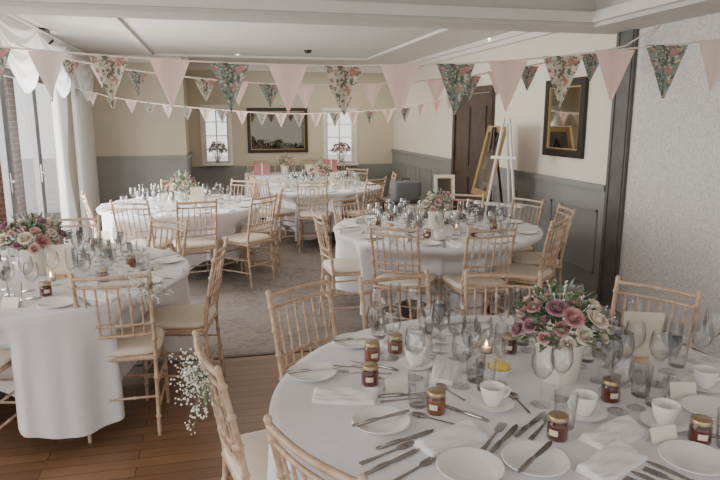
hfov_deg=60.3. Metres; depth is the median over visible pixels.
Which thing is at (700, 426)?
jam jar
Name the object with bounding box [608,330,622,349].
teacup
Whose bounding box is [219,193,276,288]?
chair
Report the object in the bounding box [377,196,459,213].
display table
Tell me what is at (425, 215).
honey jar
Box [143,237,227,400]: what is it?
chair
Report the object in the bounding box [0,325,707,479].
floor
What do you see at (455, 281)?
chair
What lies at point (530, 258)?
chair
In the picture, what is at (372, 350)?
honey jar
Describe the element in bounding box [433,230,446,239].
teacup
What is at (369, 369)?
jam jar
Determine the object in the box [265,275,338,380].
chair
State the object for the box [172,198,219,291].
chair
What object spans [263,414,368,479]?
chair
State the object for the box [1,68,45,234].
door
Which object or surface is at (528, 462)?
table knife
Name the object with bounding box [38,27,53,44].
track light
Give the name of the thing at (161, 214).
napkin
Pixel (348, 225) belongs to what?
plate
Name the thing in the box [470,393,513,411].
saucer
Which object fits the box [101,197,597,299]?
baseboard
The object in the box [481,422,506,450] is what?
fork
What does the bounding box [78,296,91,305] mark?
table knife
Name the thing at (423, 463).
fork
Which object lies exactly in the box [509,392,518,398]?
bowl
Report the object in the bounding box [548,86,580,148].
mirror glass
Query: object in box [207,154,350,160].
ground
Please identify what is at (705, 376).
teacup
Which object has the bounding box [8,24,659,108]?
bunting
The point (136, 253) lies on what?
teacup
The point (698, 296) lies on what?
chair
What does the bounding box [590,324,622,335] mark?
plate
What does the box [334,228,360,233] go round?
napkin
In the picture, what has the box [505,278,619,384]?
flower arrangement
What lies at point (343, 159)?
chair
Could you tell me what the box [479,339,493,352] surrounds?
tealight holder
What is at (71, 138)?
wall
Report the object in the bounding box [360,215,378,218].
plate
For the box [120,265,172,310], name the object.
bunch
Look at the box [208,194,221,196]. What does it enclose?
plate
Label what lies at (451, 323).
table knife
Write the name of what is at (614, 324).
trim
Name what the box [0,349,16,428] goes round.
chair
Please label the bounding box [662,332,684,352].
teacup
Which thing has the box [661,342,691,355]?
saucer
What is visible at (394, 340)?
honey jar
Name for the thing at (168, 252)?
napkin
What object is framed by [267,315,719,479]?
tablecloth
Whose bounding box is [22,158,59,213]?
ground
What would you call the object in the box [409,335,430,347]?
place card
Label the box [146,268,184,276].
napkin
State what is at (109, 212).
napkin
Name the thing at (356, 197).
chair
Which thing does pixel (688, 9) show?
trim
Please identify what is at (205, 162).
window
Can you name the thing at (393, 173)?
chair
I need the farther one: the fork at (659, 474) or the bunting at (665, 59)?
the bunting at (665, 59)
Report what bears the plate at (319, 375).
on the tablecloth at (326, 432)
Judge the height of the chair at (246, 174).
0.946 m
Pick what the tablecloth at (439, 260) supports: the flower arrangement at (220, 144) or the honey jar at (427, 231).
the honey jar at (427, 231)
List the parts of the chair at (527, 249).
leg, rail, rail, leg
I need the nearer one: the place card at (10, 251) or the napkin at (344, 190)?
the place card at (10, 251)
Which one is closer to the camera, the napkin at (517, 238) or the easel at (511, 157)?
the napkin at (517, 238)
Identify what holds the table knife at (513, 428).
on the tablecloth at (326, 432)
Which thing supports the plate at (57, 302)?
on the tablecloth at (64, 383)
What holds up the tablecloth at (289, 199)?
on the round table
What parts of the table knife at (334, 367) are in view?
handle, blade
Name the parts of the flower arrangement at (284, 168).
pot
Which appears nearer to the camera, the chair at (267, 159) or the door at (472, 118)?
the door at (472, 118)
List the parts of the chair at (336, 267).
leg, leg, seat frame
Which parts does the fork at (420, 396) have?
handle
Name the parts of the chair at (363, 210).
seat frame, leg, rail, leg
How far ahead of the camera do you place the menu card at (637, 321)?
2.42 m
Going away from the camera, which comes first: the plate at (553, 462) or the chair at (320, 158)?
the plate at (553, 462)
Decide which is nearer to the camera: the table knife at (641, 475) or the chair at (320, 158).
the table knife at (641, 475)
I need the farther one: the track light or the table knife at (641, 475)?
the track light
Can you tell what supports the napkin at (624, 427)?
on the tablecloth at (326, 432)
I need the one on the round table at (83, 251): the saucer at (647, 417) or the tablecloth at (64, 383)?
the tablecloth at (64, 383)
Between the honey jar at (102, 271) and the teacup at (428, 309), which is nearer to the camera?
the teacup at (428, 309)
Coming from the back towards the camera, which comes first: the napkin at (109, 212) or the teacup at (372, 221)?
the napkin at (109, 212)
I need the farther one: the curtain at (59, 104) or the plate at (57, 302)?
the curtain at (59, 104)
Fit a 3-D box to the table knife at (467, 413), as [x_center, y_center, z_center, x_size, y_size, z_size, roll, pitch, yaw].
[0.327,0.558,2.031,0.215,0.008,0.019,9,14,39]
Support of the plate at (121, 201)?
on the tablecloth at (228, 223)
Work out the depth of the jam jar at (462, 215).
5.83 m
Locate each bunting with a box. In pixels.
[0,39,719,115]
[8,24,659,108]
[70,79,481,126]
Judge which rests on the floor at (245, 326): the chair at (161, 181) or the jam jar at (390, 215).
the chair at (161, 181)
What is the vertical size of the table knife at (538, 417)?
0.008 m
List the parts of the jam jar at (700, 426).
lid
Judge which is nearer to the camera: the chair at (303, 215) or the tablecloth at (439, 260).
the tablecloth at (439, 260)
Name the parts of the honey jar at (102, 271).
lid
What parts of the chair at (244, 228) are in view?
leg, leg, leg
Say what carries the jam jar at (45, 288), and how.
on the tablecloth at (64, 383)
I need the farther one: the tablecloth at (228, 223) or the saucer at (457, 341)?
the tablecloth at (228, 223)
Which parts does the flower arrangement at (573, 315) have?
pot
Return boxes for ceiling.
[10,14,511,66]
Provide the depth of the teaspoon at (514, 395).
2.13 m
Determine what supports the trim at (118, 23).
attached to the ceiling
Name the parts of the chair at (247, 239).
leg, seat frame, leg, leg, rail, rail, rail, rail, leg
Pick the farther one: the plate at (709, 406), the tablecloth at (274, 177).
the tablecloth at (274, 177)
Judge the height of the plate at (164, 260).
0.017 m
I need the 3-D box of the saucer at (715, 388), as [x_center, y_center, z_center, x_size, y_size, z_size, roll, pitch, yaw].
[1.226,0.520,2.208,0.144,0.015,0.143,-3,11,-13]
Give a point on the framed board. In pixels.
(481, 183)
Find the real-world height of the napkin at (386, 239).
0.023 m
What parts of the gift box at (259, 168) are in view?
lid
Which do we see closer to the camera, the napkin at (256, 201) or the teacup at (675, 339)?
the teacup at (675, 339)
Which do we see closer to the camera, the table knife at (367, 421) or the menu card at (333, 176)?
the table knife at (367, 421)
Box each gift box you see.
[253,163,269,174]
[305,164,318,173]
[323,159,336,172]
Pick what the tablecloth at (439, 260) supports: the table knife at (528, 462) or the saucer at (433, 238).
the saucer at (433, 238)
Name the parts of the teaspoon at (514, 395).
handle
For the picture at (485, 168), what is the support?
attached to the framed board
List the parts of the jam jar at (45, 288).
lid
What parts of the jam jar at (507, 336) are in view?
lid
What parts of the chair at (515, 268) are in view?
leg, leg, seat frame, leg, rail, rail, leg, rail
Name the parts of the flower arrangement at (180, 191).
pot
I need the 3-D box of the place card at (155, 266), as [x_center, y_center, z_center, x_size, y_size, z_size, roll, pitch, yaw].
[-1.293,0.165,3.921,0.036,0.050,0.090,3,12,15]
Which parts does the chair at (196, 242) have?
leg, seat frame, rail, rail, rail, rail, leg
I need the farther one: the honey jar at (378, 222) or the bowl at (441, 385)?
the honey jar at (378, 222)
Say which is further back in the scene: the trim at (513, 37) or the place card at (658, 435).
the trim at (513, 37)
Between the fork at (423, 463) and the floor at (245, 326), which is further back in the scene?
the floor at (245, 326)
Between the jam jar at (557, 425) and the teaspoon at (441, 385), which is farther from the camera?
the teaspoon at (441, 385)
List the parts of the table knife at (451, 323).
handle, blade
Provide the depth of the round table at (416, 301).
5.28 m
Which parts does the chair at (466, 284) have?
leg, rail, rail, leg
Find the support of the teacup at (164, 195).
on the saucer
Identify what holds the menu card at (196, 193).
on the tablecloth at (228, 223)
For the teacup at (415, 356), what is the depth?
2.38 m
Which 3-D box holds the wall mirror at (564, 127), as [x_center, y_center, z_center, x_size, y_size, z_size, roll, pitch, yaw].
[2.052,-1.225,6.237,0.035,0.770,0.735,-3,11,-13]
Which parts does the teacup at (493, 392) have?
handle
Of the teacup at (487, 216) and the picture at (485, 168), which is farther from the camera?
the picture at (485, 168)
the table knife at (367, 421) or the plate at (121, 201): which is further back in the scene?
the plate at (121, 201)
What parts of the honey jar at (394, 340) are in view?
lid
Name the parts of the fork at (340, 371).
handle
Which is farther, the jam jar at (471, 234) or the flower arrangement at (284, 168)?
the flower arrangement at (284, 168)
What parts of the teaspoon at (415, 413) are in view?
handle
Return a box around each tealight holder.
[45,272,53,280]
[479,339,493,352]
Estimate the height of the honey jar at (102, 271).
0.076 m
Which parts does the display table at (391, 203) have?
leg, leg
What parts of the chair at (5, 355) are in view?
seat frame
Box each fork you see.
[338,370,391,374]
[359,440,414,464]
[378,376,415,385]
[379,395,427,402]
[393,456,436,479]
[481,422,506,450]
[528,415,547,440]
[623,476,636,479]
[641,466,673,479]
[712,433,719,438]
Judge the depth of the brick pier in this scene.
8.75 m
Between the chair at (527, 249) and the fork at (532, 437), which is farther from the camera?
the chair at (527, 249)
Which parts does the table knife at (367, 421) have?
handle, blade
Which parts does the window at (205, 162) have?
frame, sill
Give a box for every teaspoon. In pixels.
[411,411,454,424]
[435,383,464,400]
[509,392,530,412]
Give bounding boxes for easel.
[471,127,503,215]
[474,118,524,219]
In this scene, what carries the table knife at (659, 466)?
on the tablecloth at (326, 432)
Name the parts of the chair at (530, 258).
leg, seat frame, leg, rail, leg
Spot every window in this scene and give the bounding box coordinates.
[199,105,233,165]
[323,108,358,165]
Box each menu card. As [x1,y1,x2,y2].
[44,244,72,278]
[190,187,204,205]
[329,172,339,186]
[406,206,422,228]
[620,311,664,363]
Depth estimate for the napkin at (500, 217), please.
5.90 m
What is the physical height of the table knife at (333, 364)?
0.008 m
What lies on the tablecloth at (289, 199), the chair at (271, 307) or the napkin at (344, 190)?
the napkin at (344, 190)
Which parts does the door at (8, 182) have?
handle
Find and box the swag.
[0,14,93,100]
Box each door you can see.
[0,80,17,246]
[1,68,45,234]
[33,76,63,244]
[450,85,495,214]
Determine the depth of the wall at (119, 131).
9.88 m
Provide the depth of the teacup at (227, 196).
7.20 m
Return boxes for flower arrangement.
[0,210,74,276]
[164,171,199,204]
[207,140,226,163]
[274,153,295,173]
[309,160,332,185]
[331,141,350,163]
[420,188,455,228]
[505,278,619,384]
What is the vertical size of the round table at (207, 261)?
0.751 m
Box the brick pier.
[0,76,27,238]
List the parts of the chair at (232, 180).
rail, leg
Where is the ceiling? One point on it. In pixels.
(93, 35)
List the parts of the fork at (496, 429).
handle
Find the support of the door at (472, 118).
in the wall at (671, 232)
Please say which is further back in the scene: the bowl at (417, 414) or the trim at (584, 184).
the trim at (584, 184)
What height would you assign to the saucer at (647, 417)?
0.015 m
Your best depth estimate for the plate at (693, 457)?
1.75 m
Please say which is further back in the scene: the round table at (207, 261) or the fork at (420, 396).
the round table at (207, 261)
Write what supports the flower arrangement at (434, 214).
on the tablecloth at (439, 260)
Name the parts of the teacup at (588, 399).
handle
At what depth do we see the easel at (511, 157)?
6.47 m
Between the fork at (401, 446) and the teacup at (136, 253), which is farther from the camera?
the teacup at (136, 253)
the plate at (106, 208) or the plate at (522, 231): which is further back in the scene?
the plate at (106, 208)
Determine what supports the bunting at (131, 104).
hanging from the wall at (71, 138)
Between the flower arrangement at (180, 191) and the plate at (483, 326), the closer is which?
the plate at (483, 326)
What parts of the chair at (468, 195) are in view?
rail, rail, leg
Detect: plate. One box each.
[37,297,72,307]
[101,207,119,209]
[115,200,131,202]
[118,245,144,250]
[130,276,162,283]
[133,211,151,214]
[153,257,181,263]
[192,210,210,213]
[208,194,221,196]
[235,204,249,206]
[287,361,336,381]
[333,333,375,347]
[338,223,358,227]
[351,406,410,434]
[357,234,379,238]
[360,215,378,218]
[416,240,439,245]
[436,447,504,479]
[450,317,490,330]
[466,213,477,216]
[483,238,506,243]
[501,441,569,476]
[502,219,522,223]
[516,229,537,233]
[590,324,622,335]
[658,440,719,475]
[681,395,719,420]
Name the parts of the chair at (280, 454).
leg, rail, leg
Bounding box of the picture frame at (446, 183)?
[434,175,454,198]
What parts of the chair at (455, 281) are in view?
leg, leg, seat frame, leg, rail, rail, rail, rail, leg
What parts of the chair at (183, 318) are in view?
leg, seat frame, leg, rail, leg, rail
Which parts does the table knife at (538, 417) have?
handle, blade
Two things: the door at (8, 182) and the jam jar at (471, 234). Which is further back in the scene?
the door at (8, 182)
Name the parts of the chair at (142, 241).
leg, rail, rail, rail, rail, leg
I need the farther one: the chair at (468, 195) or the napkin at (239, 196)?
the napkin at (239, 196)
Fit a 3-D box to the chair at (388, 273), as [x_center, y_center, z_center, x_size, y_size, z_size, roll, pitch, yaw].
[0.335,0.312,4.772,0.424,0.946,0.508,5,12,24]
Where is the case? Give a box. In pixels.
[390,178,420,200]
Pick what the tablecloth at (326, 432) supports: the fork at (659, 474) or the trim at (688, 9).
the fork at (659, 474)
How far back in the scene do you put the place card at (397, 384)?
2.18 m
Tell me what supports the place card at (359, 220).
on the tablecloth at (439, 260)
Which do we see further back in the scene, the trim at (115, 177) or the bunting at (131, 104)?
the trim at (115, 177)
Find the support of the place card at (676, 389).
on the tablecloth at (326, 432)
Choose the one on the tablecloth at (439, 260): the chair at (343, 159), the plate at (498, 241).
the plate at (498, 241)
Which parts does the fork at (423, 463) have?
handle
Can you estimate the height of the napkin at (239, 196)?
0.023 m
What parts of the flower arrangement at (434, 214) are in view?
pot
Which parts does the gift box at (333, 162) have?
lid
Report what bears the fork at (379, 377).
on the tablecloth at (326, 432)
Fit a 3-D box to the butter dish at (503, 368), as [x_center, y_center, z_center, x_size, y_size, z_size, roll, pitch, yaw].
[0.522,0.478,2.325,0.104,0.052,0.104,-3,11,-13]
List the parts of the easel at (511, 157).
leg, leg, leg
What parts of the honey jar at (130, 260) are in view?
lid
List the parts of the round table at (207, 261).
leg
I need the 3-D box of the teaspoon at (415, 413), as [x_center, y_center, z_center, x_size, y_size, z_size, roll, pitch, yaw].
[0.235,0.570,1.976,0.157,0.006,0.036,6,13,29]
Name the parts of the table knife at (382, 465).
handle, blade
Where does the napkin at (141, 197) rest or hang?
on the tablecloth at (228, 223)
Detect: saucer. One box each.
[123,258,145,263]
[397,356,433,369]
[418,316,447,325]
[429,236,446,240]
[451,335,484,346]
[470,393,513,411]
[560,401,606,421]
[602,342,620,352]
[639,410,689,431]
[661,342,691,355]
[682,376,719,392]
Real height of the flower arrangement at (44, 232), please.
0.400 m
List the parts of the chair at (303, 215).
leg, leg, rail, rail, seat frame, leg, leg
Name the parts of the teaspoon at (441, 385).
handle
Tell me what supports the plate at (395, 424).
on the tablecloth at (326, 432)
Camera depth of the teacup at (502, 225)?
5.27 m
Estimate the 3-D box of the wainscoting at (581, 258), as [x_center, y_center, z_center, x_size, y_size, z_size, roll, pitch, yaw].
[1.439,-0.591,9.088,0.032,1.050,7.048,-3,11,-13]
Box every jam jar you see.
[39,280,51,295]
[101,246,111,257]
[361,361,378,385]
[387,212,393,220]
[459,211,465,219]
[470,228,477,236]
[501,332,517,353]
[546,410,568,440]
[600,376,620,402]
[687,414,712,444]
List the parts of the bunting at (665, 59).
cord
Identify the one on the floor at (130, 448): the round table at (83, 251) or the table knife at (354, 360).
the round table at (83, 251)
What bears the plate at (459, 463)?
on the tablecloth at (326, 432)
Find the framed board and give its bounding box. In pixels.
[471,126,505,198]
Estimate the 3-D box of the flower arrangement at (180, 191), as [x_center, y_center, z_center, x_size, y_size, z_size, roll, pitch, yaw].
[-1.965,-0.583,6.856,0.392,0.385,0.404,-3,12,-15]
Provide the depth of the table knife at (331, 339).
2.63 m
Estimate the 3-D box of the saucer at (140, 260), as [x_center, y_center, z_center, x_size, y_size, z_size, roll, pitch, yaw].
[-1.496,0.145,4.112,0.144,0.015,0.143,-3,11,-13]
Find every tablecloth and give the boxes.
[0,245,193,438]
[96,195,261,269]
[245,171,359,217]
[261,180,381,240]
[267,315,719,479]
[333,212,542,315]
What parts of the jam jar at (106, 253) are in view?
lid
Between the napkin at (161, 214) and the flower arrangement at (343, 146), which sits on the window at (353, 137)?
the flower arrangement at (343, 146)
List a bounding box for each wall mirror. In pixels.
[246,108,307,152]
[542,76,588,158]
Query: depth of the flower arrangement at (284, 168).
10.64 m
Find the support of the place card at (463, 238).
on the tablecloth at (439, 260)
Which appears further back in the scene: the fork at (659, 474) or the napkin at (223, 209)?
the napkin at (223, 209)
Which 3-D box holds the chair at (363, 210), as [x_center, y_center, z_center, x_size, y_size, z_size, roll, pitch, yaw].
[0.055,-0.376,8.272,0.508,0.946,0.424,10,15,42]
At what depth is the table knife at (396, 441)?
1.84 m
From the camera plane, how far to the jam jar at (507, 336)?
2.52 m
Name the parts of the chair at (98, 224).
rail, rail, leg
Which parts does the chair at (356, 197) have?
leg, rail, rail, leg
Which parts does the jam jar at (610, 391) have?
lid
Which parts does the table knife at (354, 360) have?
blade, handle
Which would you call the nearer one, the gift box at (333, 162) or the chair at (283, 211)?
the chair at (283, 211)
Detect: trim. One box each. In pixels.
[0,0,719,34]
[89,31,555,72]
[96,149,604,190]
[97,159,188,215]
[105,17,456,60]
[134,323,619,365]
[187,157,191,194]
[192,163,391,196]
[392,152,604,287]
[597,29,638,309]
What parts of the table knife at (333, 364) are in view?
blade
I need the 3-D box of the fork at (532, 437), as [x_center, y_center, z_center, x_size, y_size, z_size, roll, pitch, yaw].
[0.567,0.581,1.930,0.026,0.003,0.200,8,14,35]
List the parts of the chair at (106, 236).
leg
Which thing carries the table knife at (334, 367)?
on the plate at (319, 375)
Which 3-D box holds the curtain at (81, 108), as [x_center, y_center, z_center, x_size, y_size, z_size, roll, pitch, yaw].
[-3.976,-1.343,8.998,0.090,2.500,1.200,-3,11,-13]
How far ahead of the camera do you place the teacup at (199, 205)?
6.44 m
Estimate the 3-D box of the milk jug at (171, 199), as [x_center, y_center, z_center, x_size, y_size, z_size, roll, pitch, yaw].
[-2.138,-0.465,7.034,0.086,0.085,0.068,4,12,19]
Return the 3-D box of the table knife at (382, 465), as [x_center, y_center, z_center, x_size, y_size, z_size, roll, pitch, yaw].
[0.093,0.617,1.732,0.215,0.008,0.020,-9,14,-39]
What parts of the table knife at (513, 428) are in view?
handle, blade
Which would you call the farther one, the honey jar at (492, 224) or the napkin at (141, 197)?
the napkin at (141, 197)
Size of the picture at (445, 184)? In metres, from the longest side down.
0.220 x 0.180 x 0.012 m
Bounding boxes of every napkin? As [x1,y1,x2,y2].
[80,290,125,301]
[105,209,125,213]
[105,242,119,249]
[136,196,155,198]
[145,249,177,258]
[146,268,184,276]
[158,211,170,216]
[212,208,235,211]
[231,195,245,198]
[241,201,260,203]
[312,387,381,404]
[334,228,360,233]
[338,189,355,191]
[342,219,367,221]
[378,237,393,244]
[379,327,410,348]
[413,419,489,457]
[429,355,460,384]
[445,240,471,248]
[496,215,507,220]
[500,235,530,241]
[517,225,541,229]
[574,438,649,479]
[577,415,648,449]
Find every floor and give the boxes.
[0,205,623,362]
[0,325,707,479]
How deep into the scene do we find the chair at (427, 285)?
3.09 m
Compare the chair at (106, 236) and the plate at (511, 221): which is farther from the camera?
the chair at (106, 236)
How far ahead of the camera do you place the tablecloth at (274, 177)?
10.40 m
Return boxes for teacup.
[96,244,108,254]
[115,265,129,275]
[127,201,135,207]
[127,251,139,262]
[155,204,164,210]
[159,193,167,198]
[198,203,207,209]
[224,194,230,199]
[329,184,336,188]
[367,219,376,225]
[388,226,397,234]
[404,344,425,366]
[424,306,441,322]
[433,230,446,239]
[449,210,459,217]
[458,324,477,343]
[480,381,511,406]
[485,214,494,222]
[498,221,507,228]
[567,389,597,415]
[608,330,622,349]
[651,398,681,425]
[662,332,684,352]
[693,364,719,388]
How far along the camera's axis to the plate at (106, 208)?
6.55 m
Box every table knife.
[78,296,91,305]
[284,366,340,373]
[328,363,361,367]
[330,338,379,340]
[350,359,398,370]
[352,409,409,426]
[364,448,419,474]
[376,429,433,449]
[378,392,426,397]
[445,404,488,421]
[448,321,492,324]
[489,424,517,453]
[514,411,545,436]
[517,441,552,472]
[630,471,655,479]
[646,461,693,479]
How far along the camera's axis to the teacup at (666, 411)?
1.92 m
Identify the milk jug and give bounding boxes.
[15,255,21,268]
[168,195,174,202]
[408,330,429,346]
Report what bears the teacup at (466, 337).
on the saucer at (457, 341)
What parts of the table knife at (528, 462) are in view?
handle, blade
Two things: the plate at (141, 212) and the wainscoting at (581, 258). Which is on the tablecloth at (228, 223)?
the plate at (141, 212)
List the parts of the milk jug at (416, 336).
handle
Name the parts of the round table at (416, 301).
leg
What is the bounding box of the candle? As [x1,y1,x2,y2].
[481,345,490,352]
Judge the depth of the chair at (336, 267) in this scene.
5.13 m
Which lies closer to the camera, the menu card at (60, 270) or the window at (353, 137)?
the menu card at (60, 270)
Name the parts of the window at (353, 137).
frame, sill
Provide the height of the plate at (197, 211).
0.017 m
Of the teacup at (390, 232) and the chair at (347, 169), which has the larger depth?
the chair at (347, 169)
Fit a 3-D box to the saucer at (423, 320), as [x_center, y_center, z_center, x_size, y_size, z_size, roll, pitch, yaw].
[0.342,0.382,2.908,0.144,0.015,0.143,-3,11,-13]
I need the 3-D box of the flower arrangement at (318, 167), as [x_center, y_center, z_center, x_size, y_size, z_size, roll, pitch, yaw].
[-0.543,-0.940,8.729,0.380,0.362,0.395,-4,12,-20]
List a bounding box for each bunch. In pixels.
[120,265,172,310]
[169,348,215,434]
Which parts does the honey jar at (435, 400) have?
lid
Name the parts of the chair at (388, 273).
leg, leg, rail, rail, rail, rail, seat frame, leg, leg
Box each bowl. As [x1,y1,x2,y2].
[411,411,426,417]
[435,383,446,388]
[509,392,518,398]
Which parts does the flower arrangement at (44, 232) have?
pot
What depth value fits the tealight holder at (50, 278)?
3.65 m
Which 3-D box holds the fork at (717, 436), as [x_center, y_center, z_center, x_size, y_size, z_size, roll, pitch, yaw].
[1.120,0.597,1.850,0.200,0.003,0.026,5,12,26]
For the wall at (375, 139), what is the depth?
11.83 m
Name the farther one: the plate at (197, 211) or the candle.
the plate at (197, 211)
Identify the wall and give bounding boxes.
[0,42,82,234]
[92,63,189,156]
[186,70,393,166]
[393,12,719,358]
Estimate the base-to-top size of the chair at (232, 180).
0.946 m
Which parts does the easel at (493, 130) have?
leg, leg, leg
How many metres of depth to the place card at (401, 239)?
4.82 m
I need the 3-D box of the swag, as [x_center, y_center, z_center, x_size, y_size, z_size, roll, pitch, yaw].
[-3.380,-1.935,6.930,0.122,0.680,4.200,-3,11,-13]
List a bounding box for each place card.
[1,297,21,307]
[5,248,18,254]
[82,243,94,250]
[101,281,119,291]
[150,261,161,270]
[356,218,364,223]
[383,376,409,393]
[399,234,409,241]
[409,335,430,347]
[461,236,472,242]
[644,424,677,446]
[666,382,696,397]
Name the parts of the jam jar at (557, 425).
lid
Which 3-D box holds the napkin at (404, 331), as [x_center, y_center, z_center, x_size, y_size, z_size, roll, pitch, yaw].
[0.168,0.422,2.686,0.107,0.023,0.241,8,13,34]
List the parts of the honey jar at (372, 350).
lid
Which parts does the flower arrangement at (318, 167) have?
pot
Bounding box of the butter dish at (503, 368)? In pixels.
[485,360,513,376]
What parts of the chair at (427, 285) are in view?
leg, rail, rail, leg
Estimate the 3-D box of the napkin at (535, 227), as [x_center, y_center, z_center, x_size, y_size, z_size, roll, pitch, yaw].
[1.453,-0.105,5.366,0.240,0.023,0.116,-2,11,-11]
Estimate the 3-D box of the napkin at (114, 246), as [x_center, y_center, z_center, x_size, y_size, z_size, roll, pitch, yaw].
[-1.856,0.045,4.599,0.116,0.023,0.240,-1,11,-7]
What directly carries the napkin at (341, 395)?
on the tablecloth at (326, 432)
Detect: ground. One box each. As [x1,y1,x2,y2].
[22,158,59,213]
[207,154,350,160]
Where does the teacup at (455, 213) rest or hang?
on the saucer
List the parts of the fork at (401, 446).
handle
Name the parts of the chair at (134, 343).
leg, rail, rail, rail, rail, seat frame, leg, leg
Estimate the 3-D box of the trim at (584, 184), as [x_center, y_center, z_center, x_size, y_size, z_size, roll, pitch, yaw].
[-1.200,-1.013,8.384,5.450,0.050,7.048,-3,11,-13]
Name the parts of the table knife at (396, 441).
handle, blade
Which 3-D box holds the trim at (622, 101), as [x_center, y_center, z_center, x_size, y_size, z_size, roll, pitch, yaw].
[2.354,-0.580,5.487,0.240,2.420,0.253,-3,11,-13]
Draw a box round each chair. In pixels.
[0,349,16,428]
[47,215,101,244]
[68,269,169,442]
[81,191,110,244]
[110,200,174,251]
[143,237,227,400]
[147,216,188,257]
[160,179,192,194]
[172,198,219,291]
[192,329,268,479]
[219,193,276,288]
[230,178,255,260]
[240,185,283,271]
[245,171,285,239]
[247,159,267,172]
[250,176,297,248]
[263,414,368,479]
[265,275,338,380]
[274,159,294,171]
[296,180,331,252]
[300,158,321,171]
[311,208,378,326]
[331,195,360,292]
[336,158,344,170]
[342,177,386,219]
[345,167,368,181]
[358,269,431,329]
[367,171,396,211]
[368,223,437,326]
[439,225,516,316]
[446,192,484,213]
[463,269,542,315]
[489,214,568,317]
[503,203,575,314]
[509,195,544,293]
[609,275,702,348]
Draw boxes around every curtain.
[51,86,80,244]
[70,73,101,239]
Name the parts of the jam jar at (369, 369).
lid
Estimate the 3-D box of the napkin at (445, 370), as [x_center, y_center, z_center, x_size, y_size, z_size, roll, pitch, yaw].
[0.318,0.489,2.346,0.116,0.023,0.240,4,12,20]
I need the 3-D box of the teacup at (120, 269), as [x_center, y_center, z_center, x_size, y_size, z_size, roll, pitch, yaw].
[-1.425,0.189,3.725,0.083,0.066,0.096,-4,12,-21]
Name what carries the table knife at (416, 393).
on the tablecloth at (326, 432)
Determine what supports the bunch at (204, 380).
attached to the chair at (245, 456)
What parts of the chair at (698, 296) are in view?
leg, rail, rail, leg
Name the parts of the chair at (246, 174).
leg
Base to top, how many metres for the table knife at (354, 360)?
0.008 m
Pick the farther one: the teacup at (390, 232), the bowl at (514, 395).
the teacup at (390, 232)
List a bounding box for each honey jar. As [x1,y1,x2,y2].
[97,268,108,281]
[125,255,136,266]
[364,339,379,361]
[374,217,380,225]
[387,332,402,352]
[423,210,427,217]
[423,228,430,237]
[426,387,445,414]
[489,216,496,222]
[490,222,497,228]
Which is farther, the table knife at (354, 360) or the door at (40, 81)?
the door at (40, 81)
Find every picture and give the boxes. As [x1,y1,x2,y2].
[438,179,450,194]
[476,132,499,190]
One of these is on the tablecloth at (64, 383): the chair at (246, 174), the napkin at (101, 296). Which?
the napkin at (101, 296)
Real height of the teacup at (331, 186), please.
0.066 m
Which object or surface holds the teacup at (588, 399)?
on the saucer at (598, 414)
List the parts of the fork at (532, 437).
handle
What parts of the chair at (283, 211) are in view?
leg, seat frame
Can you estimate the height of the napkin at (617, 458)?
0.023 m
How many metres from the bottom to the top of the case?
0.253 m
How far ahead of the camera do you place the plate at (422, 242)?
4.73 m
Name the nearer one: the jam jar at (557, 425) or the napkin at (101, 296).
the jam jar at (557, 425)
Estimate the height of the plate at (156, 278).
0.017 m
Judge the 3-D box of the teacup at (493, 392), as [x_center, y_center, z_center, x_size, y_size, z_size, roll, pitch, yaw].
[0.446,0.517,2.061,0.096,0.066,0.083,6,12,26]
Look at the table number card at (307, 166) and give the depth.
10.68 m
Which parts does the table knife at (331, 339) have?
handle, blade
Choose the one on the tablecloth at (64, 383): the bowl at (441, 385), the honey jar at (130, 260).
the honey jar at (130, 260)
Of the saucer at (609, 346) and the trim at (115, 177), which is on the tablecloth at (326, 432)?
the saucer at (609, 346)
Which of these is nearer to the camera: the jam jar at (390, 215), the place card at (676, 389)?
the place card at (676, 389)
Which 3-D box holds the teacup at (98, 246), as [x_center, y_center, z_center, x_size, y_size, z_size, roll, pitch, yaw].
[-1.807,0.064,4.361,0.083,0.066,0.096,-6,13,-27]
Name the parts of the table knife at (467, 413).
blade, handle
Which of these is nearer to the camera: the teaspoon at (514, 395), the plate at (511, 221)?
the teaspoon at (514, 395)
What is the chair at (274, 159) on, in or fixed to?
on the floor at (245, 326)
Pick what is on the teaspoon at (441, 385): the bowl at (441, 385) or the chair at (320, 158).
the bowl at (441, 385)
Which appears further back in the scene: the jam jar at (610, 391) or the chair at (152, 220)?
the chair at (152, 220)
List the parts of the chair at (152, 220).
leg, rail, rail, leg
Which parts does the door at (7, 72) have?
handle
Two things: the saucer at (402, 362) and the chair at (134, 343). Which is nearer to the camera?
the saucer at (402, 362)
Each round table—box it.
[0,251,146,301]
[123,198,239,274]
[364,331,719,447]
[366,218,507,318]
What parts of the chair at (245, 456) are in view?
rail, rail, leg, rail, seat frame, rail, leg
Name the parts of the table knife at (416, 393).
handle, blade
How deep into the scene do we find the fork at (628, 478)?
1.65 m
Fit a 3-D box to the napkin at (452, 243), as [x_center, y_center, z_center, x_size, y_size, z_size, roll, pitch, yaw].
[0.735,0.030,4.677,0.116,0.023,0.240,-4,12,-21]
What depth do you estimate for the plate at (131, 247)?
4.55 m
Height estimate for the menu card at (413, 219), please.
0.205 m
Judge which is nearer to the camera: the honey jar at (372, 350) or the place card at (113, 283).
the honey jar at (372, 350)
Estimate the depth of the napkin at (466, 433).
1.83 m
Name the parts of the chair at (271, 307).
leg, rail, rail, rail, rail, leg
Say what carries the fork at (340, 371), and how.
on the tablecloth at (326, 432)
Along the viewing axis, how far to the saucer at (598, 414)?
2.00 m

